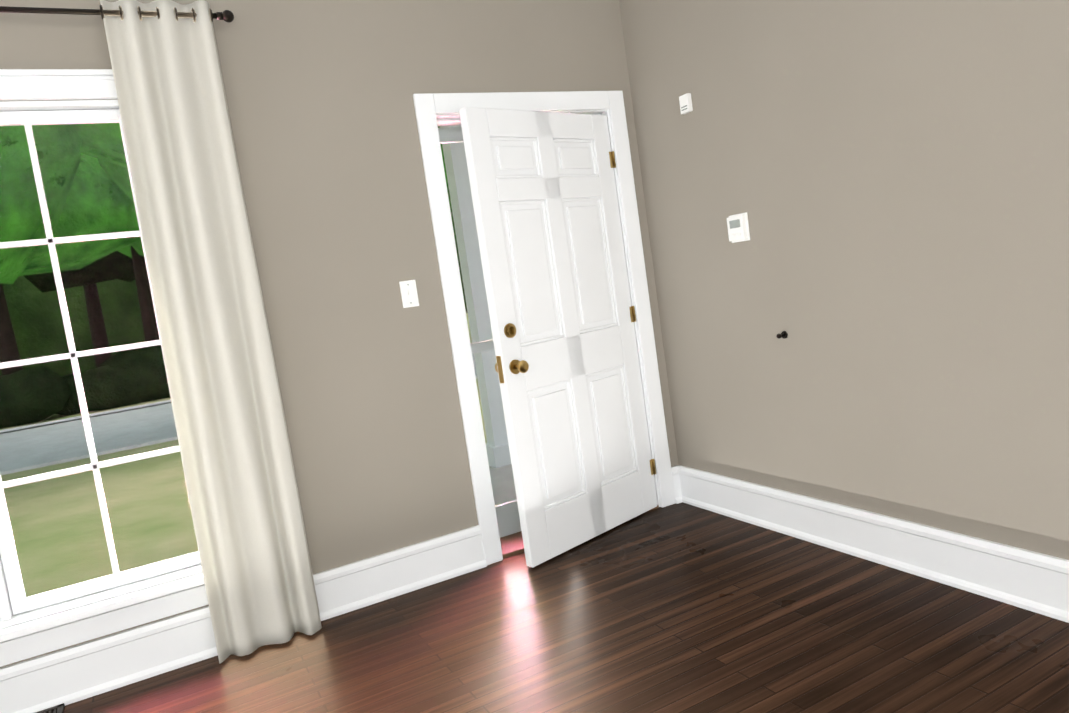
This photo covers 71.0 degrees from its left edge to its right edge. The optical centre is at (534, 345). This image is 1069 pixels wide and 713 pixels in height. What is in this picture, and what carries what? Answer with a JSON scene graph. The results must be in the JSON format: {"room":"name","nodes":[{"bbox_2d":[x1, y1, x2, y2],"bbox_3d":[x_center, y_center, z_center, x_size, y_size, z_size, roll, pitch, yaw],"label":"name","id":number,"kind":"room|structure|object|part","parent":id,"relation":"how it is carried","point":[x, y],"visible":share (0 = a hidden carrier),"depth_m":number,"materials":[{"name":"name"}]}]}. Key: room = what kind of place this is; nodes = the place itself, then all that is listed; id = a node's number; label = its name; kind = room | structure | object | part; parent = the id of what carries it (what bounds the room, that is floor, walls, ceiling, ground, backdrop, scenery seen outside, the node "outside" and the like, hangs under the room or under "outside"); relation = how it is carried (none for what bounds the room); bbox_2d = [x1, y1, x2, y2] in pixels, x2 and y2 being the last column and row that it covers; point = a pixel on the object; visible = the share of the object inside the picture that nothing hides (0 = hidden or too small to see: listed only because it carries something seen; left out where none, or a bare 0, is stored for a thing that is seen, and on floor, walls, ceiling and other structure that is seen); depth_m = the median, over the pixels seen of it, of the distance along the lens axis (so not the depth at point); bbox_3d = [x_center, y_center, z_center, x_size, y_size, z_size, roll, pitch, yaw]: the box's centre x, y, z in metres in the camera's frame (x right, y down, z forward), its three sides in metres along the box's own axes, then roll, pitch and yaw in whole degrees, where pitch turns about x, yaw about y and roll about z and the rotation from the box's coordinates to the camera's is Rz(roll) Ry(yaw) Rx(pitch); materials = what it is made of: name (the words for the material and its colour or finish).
{"room":"living room","nodes":[
{"label":"living room","id":0,"kind":"room"},
{"bbox_2d":[0,0,678,667],"bbox_3d":[-1.877,-0.056,2.704,5.538,2.700,0.200,-11,6,-27],"label":"wall","id":1,"kind":"structure","parent":0,"point":[324,130],"depth_m":3.18,"materials":[{"name":"paint"}]},
{"bbox_2d":[0,69,207,666],"bbox_3d":[-1.996,0.108,2.580,1.672,2.028,0.195,-11,6,-27],"label":"window","id":2,"kind":"structure","parent":1,"relation":"in","point":[67,89],"depth_m":2.72,"materials":[{"name":"clear glass"}]},
{"bbox_3d":[-1.697,0.035,2.759,0.666,1.764,0.040,-11,6,-27],"label":"window sash","id":3,"kind":"part","parent":2,"relation":"part of","materials":[{"name":"white wood"}]},
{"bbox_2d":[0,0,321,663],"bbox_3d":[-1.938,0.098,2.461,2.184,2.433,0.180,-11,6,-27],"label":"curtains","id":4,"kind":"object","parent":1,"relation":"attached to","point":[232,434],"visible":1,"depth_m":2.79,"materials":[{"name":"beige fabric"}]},
{"bbox_3d":[-2.111,-1.053,2.374,2.184,0.070,0.147,-11,6,-27],"label":"rod","id":5,"kind":"part","parent":4,"relation":"part of","materials":[{"name":"brown metal"}]},
{"bbox_2d":[0,525,486,712],"bbox_3d":[-2.055,1.260,2.501,4.145,0.190,0.030,-11,6,-27],"label":"baseboard","id":6,"kind":"structure","parent":1,"relation":"attached to","point":[83,671],"depth_m":2.85,"materials":[{"name":"white wood"}]},
{"bbox_2d":[399,280,418,307],"bbox_3d":[-0.544,-0.226,3.268,0.072,0.116,0.016,-11,6,-27],"label":"switch plate","id":7,"kind":"object","parent":1,"relation":"attached to","point":[409,294],"visible":1,"depth_m":3.27,"materials":[{"name":"white plastic"}]},
{"bbox_2d":[413,91,675,567],"bbox_3d":[0.109,-0.132,3.594,1.100,2.135,0.538,-11,6,-27],"label":"door","id":8,"kind":"structure","parent":1,"relation":"in","point":[571,343],"depth_m":3.48,"materials":[{"name":"white wood"}]},
{"bbox_2d":[500,505,658,557],"bbox_3d":[0.198,0.912,3.805,0.910,0.023,0.230,-11,6,-27],"label":"door sill","id":9,"kind":"structure","parent":1,"relation":"attached to","point":[511,544],"depth_m":3.62,"materials":[{"name":"brown wood"}]},
{"bbox_2d":[63,502,1068,712],"bbox_3d":[-0.179,1.345,0.135,5.738,0.100,6.357,-11,6,-27],"label":"floor","id":10,"kind":"structure","parent":0,"point":[682,607],"depth_m":2.57,"materials":[{"name":"brown wood"}]},
{"bbox_2d":[36,703,64,712],"bbox_3d":[-1.821,1.319,2.481,0.440,0.012,0.209,-11,6,-27],"label":"floor vent","id":11,"kind":"object","parent":10,"relation":"in","point":[58,708],"visible":1,"depth_m":2.64,"materials":[{"name":"metal"}]},
{"bbox_2d":[619,0,1068,559],"bbox_3d":[2.052,-0.493,1.261,0.200,2.700,6.357,-11,6,-27],"label":"wall","id":12,"kind":"structure","parent":0,"point":[889,178],"depth_m":2.72,"materials":[{"name":"paint"}]},
{"bbox_2d":[679,93,692,113],"bbox_3d":[0.693,-1.107,3.434,0.024,0.080,0.060,-11,6,-27],"label":"sensor","id":13,"kind":"object","parent":12,"relation":"attached to","point":[685,100],"visible":1,"depth_m":3.42,"materials":[{"name":"white plastic"}]},
{"bbox_2d":[727,212,749,242],"bbox_3d":[0.885,-0.512,3.271,0.029,0.120,0.110,-11,6,-27],"label":"thermostat","id":14,"kind":"object","parent":12,"relation":"attached to","point":[738,227],"visible":1,"depth_m":3.25,"materials":[{"name":"white plastic"}]},
{"bbox_2d":[776,331,787,338],"bbox_3d":[1.033,-0.041,3.140,0.044,0.032,0.031,-11,6,-27],"label":"hook","id":15,"kind":"object","parent":12,"relation":"attached to","point":[783,334],"visible":1,"depth_m":3.14,"materials":[{"name":"brown metal"}]},
{"bbox_2d":[671,465,1068,622],"bbox_3d":[2.116,0.766,1.311,0.058,0.190,5.957,-11,6,-27],"label":"baseboard","id":16,"kind":"structure","parent":12,"relation":"attached to","point":[1032,581],"depth_m":2.80,"materials":[{"name":"white wood"}]},
{"label":"outside","id":17,"kind":"structure","parent":0,"visible":0},
{"bbox_2d":[0,123,520,596],"bbox_3d":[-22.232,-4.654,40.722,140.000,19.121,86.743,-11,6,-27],"label":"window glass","id":18,"kind":"object","parent":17,"point":[28,550],"depth_m":11.46,"materials":[{"name":"clear glass"}]}
]}

